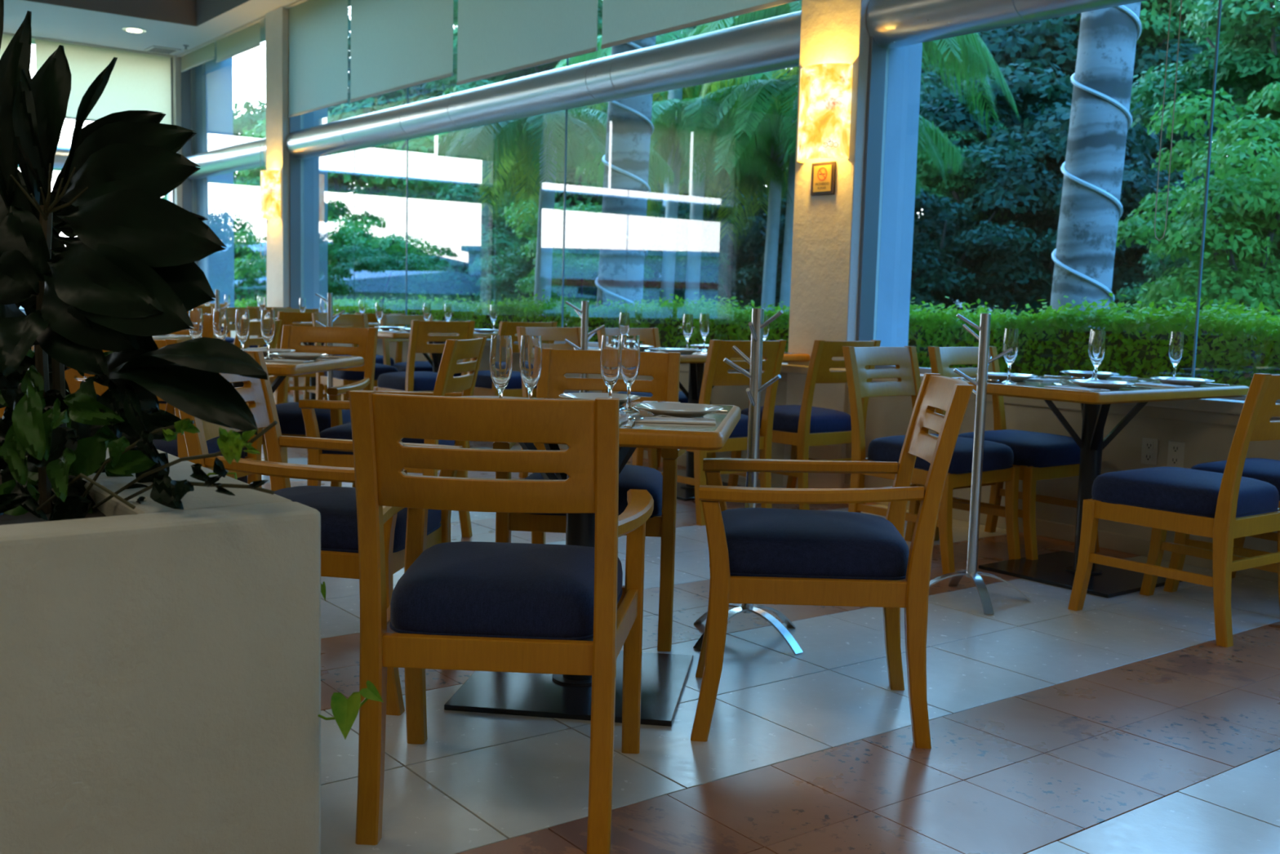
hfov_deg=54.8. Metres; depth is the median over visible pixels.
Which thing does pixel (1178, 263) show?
broadleaf tree
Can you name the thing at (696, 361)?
dining table
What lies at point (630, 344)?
champagne flute
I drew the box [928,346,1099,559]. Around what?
dining chair
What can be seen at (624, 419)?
knife
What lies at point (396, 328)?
dinner plate
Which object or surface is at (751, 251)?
broadleaf tree
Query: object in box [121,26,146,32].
recessed light
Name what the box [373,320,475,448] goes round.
dining chair
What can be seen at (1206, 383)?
knife
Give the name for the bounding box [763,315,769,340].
champagne flute
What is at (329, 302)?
stand
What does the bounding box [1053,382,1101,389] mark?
fork
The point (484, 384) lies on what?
dining chair
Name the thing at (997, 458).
dining chair
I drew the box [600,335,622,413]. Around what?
champagne flute
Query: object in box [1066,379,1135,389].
dinner plate
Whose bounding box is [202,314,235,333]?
dining table
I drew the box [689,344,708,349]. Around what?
dinner plate
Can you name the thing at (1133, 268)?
broadleaf tree
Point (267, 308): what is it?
dining chair
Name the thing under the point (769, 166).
palm tree
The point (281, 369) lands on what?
dining table
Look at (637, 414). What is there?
fork
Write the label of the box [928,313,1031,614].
stand
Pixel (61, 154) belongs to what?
window
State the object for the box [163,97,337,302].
broadleaf tree
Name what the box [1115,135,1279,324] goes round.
broadleaf tree
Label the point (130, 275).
potted shrub
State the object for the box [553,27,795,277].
palm tree
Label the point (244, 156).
window
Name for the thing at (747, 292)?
broadleaf tree
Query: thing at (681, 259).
broadleaf tree
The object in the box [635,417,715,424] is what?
paper napkin
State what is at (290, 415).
armchair
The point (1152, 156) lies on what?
broadleaf tree
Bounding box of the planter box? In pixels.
[0,448,320,853]
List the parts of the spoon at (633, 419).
handle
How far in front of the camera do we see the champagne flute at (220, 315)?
4.98 m
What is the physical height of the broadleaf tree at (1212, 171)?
5.424 m
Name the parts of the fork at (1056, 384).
handle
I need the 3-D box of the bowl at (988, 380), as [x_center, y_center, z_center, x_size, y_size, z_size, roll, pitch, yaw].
[1.341,-0.176,4.706,0.040,0.010,0.057,-3,7,-37]
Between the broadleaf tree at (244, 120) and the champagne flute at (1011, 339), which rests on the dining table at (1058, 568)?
the champagne flute at (1011, 339)
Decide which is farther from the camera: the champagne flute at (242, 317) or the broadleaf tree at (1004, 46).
the broadleaf tree at (1004, 46)
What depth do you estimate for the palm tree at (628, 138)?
11.12 m
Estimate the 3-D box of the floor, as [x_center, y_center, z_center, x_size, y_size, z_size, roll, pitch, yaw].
[-4.721,0.606,3.701,13.700,0.120,21.840,-3,7,-37]
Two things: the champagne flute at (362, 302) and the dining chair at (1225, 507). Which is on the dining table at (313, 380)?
the champagne flute at (362, 302)
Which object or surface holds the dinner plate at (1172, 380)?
on the dining table at (1058, 568)
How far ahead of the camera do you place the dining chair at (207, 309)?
12.02 m
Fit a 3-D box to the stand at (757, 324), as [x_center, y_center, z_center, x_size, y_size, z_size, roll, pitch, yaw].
[0.346,0.150,3.819,0.332,1.030,0.332,2,6,3]
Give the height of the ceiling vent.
0.014 m
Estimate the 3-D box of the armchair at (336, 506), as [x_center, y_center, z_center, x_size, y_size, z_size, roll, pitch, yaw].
[-0.872,0.247,3.347,0.651,0.870,0.586,2,6,8]
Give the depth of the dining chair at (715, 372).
5.86 m
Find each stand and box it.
[204,289,230,315]
[315,293,345,399]
[564,301,604,392]
[693,307,803,654]
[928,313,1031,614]
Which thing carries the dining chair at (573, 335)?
on the floor
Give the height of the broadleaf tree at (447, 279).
3.594 m
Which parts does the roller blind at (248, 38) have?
rail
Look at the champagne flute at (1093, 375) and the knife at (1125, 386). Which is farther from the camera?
the champagne flute at (1093, 375)
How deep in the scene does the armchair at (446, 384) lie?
4.93 m
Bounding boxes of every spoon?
[623,416,644,426]
[955,377,999,382]
[1040,375,1084,379]
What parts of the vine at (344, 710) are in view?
stem, stem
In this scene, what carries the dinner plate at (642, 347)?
on the dining table at (696, 361)
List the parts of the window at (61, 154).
frame post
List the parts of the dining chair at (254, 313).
backrest, leg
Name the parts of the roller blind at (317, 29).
rail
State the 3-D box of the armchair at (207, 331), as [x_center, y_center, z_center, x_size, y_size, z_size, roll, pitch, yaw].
[-3.062,-0.284,7.893,0.586,0.870,0.651,2,6,8]
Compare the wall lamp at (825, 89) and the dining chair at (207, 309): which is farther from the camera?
the dining chair at (207, 309)
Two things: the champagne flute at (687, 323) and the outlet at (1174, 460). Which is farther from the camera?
the champagne flute at (687, 323)
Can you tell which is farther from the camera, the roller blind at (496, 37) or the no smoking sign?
the roller blind at (496, 37)
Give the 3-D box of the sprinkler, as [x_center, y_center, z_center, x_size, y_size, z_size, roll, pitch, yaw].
[-5.479,-4.575,14.912,0.068,0.056,0.070,-3,7,-37]
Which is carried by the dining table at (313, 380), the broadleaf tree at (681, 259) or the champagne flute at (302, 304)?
the champagne flute at (302, 304)
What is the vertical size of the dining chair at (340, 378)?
0.870 m
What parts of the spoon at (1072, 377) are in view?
handle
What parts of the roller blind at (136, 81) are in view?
rail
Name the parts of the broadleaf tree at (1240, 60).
crown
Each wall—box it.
[2,31,173,315]
[167,0,1279,582]
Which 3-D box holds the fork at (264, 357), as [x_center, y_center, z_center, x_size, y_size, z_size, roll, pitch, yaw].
[-1.437,-0.277,5.009,0.198,0.009,0.025,2,6,6]
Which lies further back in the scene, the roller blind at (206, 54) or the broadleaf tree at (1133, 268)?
the broadleaf tree at (1133, 268)
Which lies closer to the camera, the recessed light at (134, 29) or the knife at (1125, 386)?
the knife at (1125, 386)
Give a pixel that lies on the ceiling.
(171, 24)
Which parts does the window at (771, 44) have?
frame post, frame sill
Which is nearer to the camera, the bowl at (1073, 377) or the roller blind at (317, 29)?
the bowl at (1073, 377)
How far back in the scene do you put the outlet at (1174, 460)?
5.22 m
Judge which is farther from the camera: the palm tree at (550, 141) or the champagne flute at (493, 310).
the palm tree at (550, 141)
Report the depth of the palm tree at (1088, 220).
8.66 m
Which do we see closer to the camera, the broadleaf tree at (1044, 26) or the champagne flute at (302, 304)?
the champagne flute at (302, 304)
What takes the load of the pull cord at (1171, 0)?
hanging from the roller blind
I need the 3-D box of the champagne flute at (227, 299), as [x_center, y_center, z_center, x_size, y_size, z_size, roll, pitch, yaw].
[-4.396,-1.306,13.162,0.062,0.204,0.062,1,6,-8]
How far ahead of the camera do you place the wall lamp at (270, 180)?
12.94 m
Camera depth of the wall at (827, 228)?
6.76 m
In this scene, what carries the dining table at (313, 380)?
on the floor
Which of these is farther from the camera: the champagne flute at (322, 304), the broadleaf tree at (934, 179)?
the broadleaf tree at (934, 179)
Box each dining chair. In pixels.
[186,305,225,340]
[190,303,235,342]
[211,306,271,383]
[231,306,291,392]
[271,307,341,402]
[273,311,327,404]
[311,313,398,400]
[334,312,406,365]
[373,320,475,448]
[380,314,461,376]
[473,321,557,397]
[516,326,632,477]
[596,327,715,470]
[631,339,786,525]
[727,340,880,510]
[842,346,1020,574]
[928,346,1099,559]
[1067,373,1279,647]
[1163,457,1279,592]
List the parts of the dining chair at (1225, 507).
leg, rail, leg, seat, leg, rail, backrest, leg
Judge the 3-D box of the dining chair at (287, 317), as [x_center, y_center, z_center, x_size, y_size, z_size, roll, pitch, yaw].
[-2.885,-0.527,10.277,0.485,0.870,0.641,-3,7,-36]
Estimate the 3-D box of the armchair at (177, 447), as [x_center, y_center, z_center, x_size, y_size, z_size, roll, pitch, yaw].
[-1.780,0.097,4.558,0.586,0.870,0.651,2,6,8]
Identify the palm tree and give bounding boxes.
[413,108,674,315]
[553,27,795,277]
[573,121,793,315]
[575,97,796,304]
[596,35,656,307]
[648,108,921,311]
[656,74,963,312]
[659,0,1019,182]
[1049,1,1141,328]
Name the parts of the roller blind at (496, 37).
rail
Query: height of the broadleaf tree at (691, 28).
7.757 m
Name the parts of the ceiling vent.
frame, frame, frame, frame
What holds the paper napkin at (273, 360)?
on the dining table at (281, 369)
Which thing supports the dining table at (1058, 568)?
on the floor
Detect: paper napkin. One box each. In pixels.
[265,359,314,362]
[382,330,407,332]
[632,400,680,408]
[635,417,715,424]
[646,347,659,350]
[1027,377,1059,381]
[1044,385,1110,391]
[1108,375,1137,378]
[1134,382,1193,387]
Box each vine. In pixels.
[35,417,277,511]
[207,472,383,738]
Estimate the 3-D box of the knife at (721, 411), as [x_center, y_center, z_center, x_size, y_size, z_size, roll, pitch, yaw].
[0.127,-0.048,3.406,0.228,0.005,0.016,2,6,5]
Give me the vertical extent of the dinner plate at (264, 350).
0.022 m
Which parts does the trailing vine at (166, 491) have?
stem, stem, stem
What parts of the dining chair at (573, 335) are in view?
leg, backrest, seat, leg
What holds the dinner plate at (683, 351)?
on the dining table at (696, 361)
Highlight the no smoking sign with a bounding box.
[810,160,835,195]
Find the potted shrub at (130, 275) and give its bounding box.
[0,0,269,520]
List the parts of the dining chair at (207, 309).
backrest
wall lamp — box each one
[260,169,280,218]
[796,62,853,163]
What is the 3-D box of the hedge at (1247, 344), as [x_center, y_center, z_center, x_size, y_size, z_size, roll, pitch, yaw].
[0.627,-0.448,9.261,0.760,1.270,22.028,-3,7,-37]
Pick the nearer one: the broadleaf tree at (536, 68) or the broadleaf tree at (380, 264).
the broadleaf tree at (380, 264)
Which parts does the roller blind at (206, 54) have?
rail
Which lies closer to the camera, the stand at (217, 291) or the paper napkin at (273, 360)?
the paper napkin at (273, 360)
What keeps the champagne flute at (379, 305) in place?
on the dining table at (435, 362)
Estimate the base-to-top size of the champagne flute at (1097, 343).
0.204 m
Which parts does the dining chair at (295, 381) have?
leg, leg, backrest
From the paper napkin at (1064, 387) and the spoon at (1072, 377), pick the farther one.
the spoon at (1072, 377)
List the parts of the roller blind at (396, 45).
rail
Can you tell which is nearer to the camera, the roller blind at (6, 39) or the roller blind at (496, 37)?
the roller blind at (496, 37)
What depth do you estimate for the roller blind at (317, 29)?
12.20 m
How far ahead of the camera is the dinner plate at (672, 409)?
3.30 m
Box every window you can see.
[17,57,173,311]
[180,57,266,212]
[285,10,801,362]
[856,0,1279,403]
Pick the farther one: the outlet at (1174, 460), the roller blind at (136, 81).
the roller blind at (136, 81)
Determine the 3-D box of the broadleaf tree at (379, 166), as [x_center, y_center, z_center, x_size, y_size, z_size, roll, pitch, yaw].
[-4.870,-3.054,21.472,4.382,4.849,4.913,0,6,-15]
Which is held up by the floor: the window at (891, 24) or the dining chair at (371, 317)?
the dining chair at (371, 317)
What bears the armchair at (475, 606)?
on the floor
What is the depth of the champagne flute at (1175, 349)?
5.01 m
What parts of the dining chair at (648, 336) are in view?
leg, backrest, leg, leg, seat, leg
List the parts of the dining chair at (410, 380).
rail, leg, seat, rail, backrest, leg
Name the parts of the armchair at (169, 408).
leg, leg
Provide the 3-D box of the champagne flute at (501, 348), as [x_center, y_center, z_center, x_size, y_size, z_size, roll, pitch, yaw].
[-0.343,-0.123,3.046,0.062,0.204,0.062,2,6,3]
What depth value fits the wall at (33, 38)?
14.98 m
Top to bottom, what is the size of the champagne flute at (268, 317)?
0.204 m
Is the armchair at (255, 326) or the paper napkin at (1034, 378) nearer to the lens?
the paper napkin at (1034, 378)
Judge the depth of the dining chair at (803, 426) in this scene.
6.22 m
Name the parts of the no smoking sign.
plate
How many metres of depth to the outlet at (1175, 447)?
5.21 m
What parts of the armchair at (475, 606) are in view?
leg, rail, armrest, leg, backrest, rail, seat, leg, rail, rail, leg, armrest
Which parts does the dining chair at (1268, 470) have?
leg, seat, leg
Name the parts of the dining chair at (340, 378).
leg, rail, backrest, leg, seat, rail, leg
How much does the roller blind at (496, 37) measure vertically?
1.207 m
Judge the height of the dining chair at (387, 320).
0.870 m
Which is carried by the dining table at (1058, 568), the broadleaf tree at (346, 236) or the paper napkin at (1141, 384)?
the paper napkin at (1141, 384)
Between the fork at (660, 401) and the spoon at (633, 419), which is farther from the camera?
the fork at (660, 401)
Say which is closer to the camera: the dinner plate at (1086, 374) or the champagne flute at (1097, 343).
the champagne flute at (1097, 343)
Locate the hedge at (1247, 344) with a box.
[234,288,1279,386]
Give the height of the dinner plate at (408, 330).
0.022 m
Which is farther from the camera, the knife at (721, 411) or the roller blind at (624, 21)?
the roller blind at (624, 21)
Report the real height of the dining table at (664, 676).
0.746 m
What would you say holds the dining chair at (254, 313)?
on the floor
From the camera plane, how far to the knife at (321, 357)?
5.30 m
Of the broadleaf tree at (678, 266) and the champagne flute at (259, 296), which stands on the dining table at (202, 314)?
the champagne flute at (259, 296)
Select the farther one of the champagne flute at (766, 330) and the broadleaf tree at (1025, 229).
the broadleaf tree at (1025, 229)
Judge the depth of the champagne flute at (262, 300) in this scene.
10.78 m
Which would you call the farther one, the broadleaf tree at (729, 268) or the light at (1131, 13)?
the broadleaf tree at (729, 268)
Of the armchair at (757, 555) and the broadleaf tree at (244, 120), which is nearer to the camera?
the armchair at (757, 555)
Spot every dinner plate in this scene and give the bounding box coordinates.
[240,348,295,355]
[270,352,328,359]
[374,326,406,330]
[399,328,410,332]
[461,395,526,398]
[473,328,498,333]
[558,392,640,404]
[634,402,723,417]
[640,345,653,350]
[657,347,702,354]
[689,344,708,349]
[975,372,1038,381]
[1059,370,1119,378]
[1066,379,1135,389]
[1150,377,1215,386]
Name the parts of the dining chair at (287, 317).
leg, backrest, rail, leg, leg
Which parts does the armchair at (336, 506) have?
leg, backrest, leg, armrest, rail, seat, armrest, leg, rail, leg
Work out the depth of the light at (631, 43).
11.11 m
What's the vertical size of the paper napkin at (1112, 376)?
0.004 m
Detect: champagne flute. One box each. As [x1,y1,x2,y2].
[188,307,203,338]
[213,308,227,340]
[224,294,230,306]
[235,309,249,351]
[257,295,262,306]
[258,297,266,320]
[260,309,275,359]
[298,297,306,312]
[320,298,326,312]
[359,299,364,313]
[375,302,383,330]
[422,302,431,320]
[444,303,452,320]
[489,304,497,328]
[489,334,512,398]
[519,334,542,398]
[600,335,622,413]
[618,312,630,334]
[619,334,639,411]
[682,314,693,348]
[699,313,709,350]
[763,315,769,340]
[1000,328,1018,383]
[1085,328,1103,379]
[1088,330,1105,379]
[1168,331,1183,377]
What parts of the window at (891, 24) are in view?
frame post, frame sill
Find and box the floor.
[261,390,1279,853]
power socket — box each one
[1140,437,1158,465]
[1166,440,1185,467]
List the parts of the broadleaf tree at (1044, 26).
crown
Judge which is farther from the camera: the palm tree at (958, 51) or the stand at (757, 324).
the palm tree at (958, 51)
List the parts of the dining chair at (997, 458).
leg, backrest, rail, leg, seat, leg, rail, leg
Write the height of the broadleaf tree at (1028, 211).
4.787 m
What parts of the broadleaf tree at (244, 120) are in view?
crown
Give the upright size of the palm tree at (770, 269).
3.484 m
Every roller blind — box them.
[0,35,13,58]
[35,39,171,124]
[180,41,215,72]
[216,22,260,62]
[288,0,348,117]
[350,0,453,102]
[456,0,598,85]
[600,0,799,48]
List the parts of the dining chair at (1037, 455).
leg, backrest, leg, seat, rail, leg, rail, leg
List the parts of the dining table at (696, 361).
plate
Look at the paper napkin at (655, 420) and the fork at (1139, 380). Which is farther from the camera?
the fork at (1139, 380)
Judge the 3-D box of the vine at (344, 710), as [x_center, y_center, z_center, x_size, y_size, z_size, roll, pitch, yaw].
[-0.579,0.275,2.013,0.496,0.350,0.093,7,8,43]
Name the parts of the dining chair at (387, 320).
leg, backrest, seat, leg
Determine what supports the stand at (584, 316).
on the floor
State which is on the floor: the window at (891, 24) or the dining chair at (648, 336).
the dining chair at (648, 336)
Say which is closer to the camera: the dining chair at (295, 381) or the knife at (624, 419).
the knife at (624, 419)
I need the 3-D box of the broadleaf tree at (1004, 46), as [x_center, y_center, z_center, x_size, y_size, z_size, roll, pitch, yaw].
[6.794,-4.484,21.695,6.156,6.787,5.247,2,6,6]
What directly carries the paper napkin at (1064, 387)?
on the dining table at (1058, 568)
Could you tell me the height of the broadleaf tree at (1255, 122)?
3.438 m
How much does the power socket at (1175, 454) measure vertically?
0.112 m
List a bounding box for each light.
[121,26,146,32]
[595,41,653,306]
[1051,4,1142,302]
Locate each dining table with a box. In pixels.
[84,333,191,378]
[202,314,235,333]
[231,355,364,483]
[249,320,381,399]
[377,329,517,372]
[444,396,741,726]
[587,348,810,501]
[958,375,1248,597]
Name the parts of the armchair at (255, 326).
rail, leg, backrest, leg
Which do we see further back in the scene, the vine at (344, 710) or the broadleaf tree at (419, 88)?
the broadleaf tree at (419, 88)
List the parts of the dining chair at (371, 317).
leg, seat, backrest, leg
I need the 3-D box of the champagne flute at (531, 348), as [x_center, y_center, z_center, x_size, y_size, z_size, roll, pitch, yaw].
[-0.275,-0.127,3.102,0.062,0.204,0.062,4,7,26]
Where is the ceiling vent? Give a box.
[143,45,181,54]
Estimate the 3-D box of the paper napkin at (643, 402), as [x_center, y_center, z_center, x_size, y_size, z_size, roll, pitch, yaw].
[0.049,-0.064,3.541,0.110,0.004,0.200,2,6,9]
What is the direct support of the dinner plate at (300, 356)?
on the dining table at (281, 369)
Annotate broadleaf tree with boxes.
[161,174,266,306]
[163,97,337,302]
[233,118,477,253]
[234,215,442,302]
[265,7,457,208]
[327,242,435,310]
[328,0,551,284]
[328,82,453,218]
[377,79,568,297]
[388,182,537,312]
[391,240,467,311]
[438,102,688,301]
[453,0,662,298]
[466,241,568,305]
[500,198,664,300]
[514,249,654,315]
[517,26,752,296]
[582,98,788,297]
[642,245,730,319]
[644,233,742,297]
[652,0,801,298]
[654,183,787,311]
[910,188,1053,322]
[913,58,1167,313]
[915,121,1032,262]
[917,16,1080,302]
[920,0,1226,319]
[922,22,1079,103]
[940,128,1203,329]
[983,229,1186,326]
[991,149,1275,331]
[1053,0,1279,173]
[1057,4,1279,169]
[1114,164,1252,333]
[1114,248,1247,333]
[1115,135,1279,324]
[1128,0,1279,272]
[1146,81,1279,262]
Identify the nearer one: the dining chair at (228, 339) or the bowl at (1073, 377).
the bowl at (1073, 377)
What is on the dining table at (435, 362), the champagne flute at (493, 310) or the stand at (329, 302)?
the champagne flute at (493, 310)
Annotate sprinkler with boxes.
[182,44,188,50]
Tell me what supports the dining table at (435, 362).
on the floor
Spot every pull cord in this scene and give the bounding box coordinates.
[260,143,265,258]
[1154,0,1182,240]
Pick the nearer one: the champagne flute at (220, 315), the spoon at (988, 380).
the spoon at (988, 380)
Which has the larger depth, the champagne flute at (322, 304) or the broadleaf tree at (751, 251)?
the broadleaf tree at (751, 251)
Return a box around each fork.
[264,357,310,360]
[627,416,644,420]
[636,413,715,420]
[650,400,665,403]
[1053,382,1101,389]
[1138,380,1185,386]
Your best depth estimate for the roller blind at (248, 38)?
13.91 m
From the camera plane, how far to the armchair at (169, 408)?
5.52 m
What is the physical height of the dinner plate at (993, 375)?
0.022 m
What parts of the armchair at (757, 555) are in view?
leg, leg, armrest, armrest, seat, rail, leg, backrest, leg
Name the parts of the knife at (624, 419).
blade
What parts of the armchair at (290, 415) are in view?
armrest, rail, leg, seat, backrest, leg, armrest, leg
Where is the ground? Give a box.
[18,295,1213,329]
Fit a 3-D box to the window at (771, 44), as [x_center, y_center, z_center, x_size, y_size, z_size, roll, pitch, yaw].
[-1.277,-2.347,9.971,0.296,3.242,7.610,-3,7,-37]
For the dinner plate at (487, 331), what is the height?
0.022 m
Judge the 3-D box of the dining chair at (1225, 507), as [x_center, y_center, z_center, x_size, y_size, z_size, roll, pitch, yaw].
[1.904,0.232,4.204,0.485,0.870,0.641,-3,7,-36]
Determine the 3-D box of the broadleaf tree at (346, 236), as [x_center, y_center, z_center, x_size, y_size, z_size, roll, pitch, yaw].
[-4.345,-1.591,17.484,2.903,2.865,2.589,0,6,-16]
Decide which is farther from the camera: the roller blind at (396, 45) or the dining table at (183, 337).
the roller blind at (396, 45)
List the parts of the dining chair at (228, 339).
backrest, seat, leg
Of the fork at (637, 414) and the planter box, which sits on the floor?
the planter box
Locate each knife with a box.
[318,356,340,358]
[618,417,627,426]
[716,409,727,412]
[1044,374,1085,379]
[1124,386,1153,389]
[1203,382,1231,386]
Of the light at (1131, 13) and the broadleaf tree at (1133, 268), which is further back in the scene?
the broadleaf tree at (1133, 268)
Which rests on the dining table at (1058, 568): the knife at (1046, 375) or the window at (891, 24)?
the knife at (1046, 375)
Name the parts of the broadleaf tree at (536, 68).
crown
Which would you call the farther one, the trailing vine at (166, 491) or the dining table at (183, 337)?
the dining table at (183, 337)
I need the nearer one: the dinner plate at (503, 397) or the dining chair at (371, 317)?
the dinner plate at (503, 397)
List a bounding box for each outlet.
[1144,453,1152,461]
[1145,441,1153,449]
[1170,456,1178,464]
[1171,444,1179,453]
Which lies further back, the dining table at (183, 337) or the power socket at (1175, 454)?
the dining table at (183, 337)
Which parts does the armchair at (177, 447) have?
backrest, leg, seat, rail, leg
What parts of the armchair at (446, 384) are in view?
leg, armrest, rail, seat, armrest, leg, backrest, leg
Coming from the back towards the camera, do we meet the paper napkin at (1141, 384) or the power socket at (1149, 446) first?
the power socket at (1149, 446)
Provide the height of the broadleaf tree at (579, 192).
4.744 m
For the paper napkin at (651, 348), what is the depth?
6.85 m
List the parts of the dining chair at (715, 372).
leg, leg, leg, rail, seat, backrest, leg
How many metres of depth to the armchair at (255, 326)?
6.91 m
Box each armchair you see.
[0,345,175,418]
[64,338,262,487]
[158,320,282,461]
[168,314,215,339]
[177,350,462,715]
[262,324,377,486]
[298,336,487,537]
[348,390,653,853]
[493,347,685,651]
[690,373,973,748]
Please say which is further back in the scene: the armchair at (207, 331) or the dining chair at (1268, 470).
the armchair at (207, 331)
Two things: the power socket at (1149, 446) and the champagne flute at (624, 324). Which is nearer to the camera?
the power socket at (1149, 446)
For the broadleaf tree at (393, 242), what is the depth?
21.14 m
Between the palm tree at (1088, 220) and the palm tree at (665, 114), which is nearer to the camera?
the palm tree at (1088, 220)
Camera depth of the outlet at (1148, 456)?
5.31 m
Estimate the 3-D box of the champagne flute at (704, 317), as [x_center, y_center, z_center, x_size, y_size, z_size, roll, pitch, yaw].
[0.362,-0.533,6.940,0.062,0.204,0.062,7,8,43]
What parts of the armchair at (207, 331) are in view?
leg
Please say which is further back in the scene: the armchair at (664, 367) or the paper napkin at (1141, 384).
the paper napkin at (1141, 384)
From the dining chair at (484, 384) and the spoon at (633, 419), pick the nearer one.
the spoon at (633, 419)
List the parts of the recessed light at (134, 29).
bulb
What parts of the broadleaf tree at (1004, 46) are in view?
crown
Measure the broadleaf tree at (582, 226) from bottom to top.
2.425 m
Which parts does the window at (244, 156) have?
frame post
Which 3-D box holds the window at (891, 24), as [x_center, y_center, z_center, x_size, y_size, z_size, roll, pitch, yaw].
[4.206,-1.456,2.801,0.296,3.242,9.630,-3,7,-37]
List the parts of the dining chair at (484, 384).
rail, leg, seat, rail, backrest, leg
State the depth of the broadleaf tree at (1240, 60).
13.77 m
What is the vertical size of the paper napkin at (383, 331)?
0.004 m
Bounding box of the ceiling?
[3,0,297,55]
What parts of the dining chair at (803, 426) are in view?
leg, rail, leg, seat, leg, rail, backrest, leg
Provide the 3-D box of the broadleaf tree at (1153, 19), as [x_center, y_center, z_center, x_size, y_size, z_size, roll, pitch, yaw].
[9.243,-6.315,21.704,4.466,5.693,5.090,5,7,33]
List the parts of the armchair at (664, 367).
leg, armrest, leg, rail, seat, backrest, leg, leg, armrest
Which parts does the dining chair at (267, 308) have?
seat, backrest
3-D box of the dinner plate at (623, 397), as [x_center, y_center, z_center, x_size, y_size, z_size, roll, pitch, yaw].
[-0.116,-0.078,3.552,0.237,0.022,0.237,-3,7,-37]
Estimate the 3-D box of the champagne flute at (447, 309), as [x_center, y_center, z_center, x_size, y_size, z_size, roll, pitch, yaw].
[-1.446,-0.827,9.304,0.062,0.204,0.062,3,6,14]
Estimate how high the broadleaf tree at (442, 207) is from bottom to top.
5.750 m
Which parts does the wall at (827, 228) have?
sill moulding, moulding, sill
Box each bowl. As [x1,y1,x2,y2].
[987,378,999,382]
[1071,376,1084,379]
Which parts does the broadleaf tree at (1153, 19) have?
crown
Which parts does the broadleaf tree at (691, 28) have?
crown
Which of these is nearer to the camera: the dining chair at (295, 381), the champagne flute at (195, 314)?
the champagne flute at (195, 314)

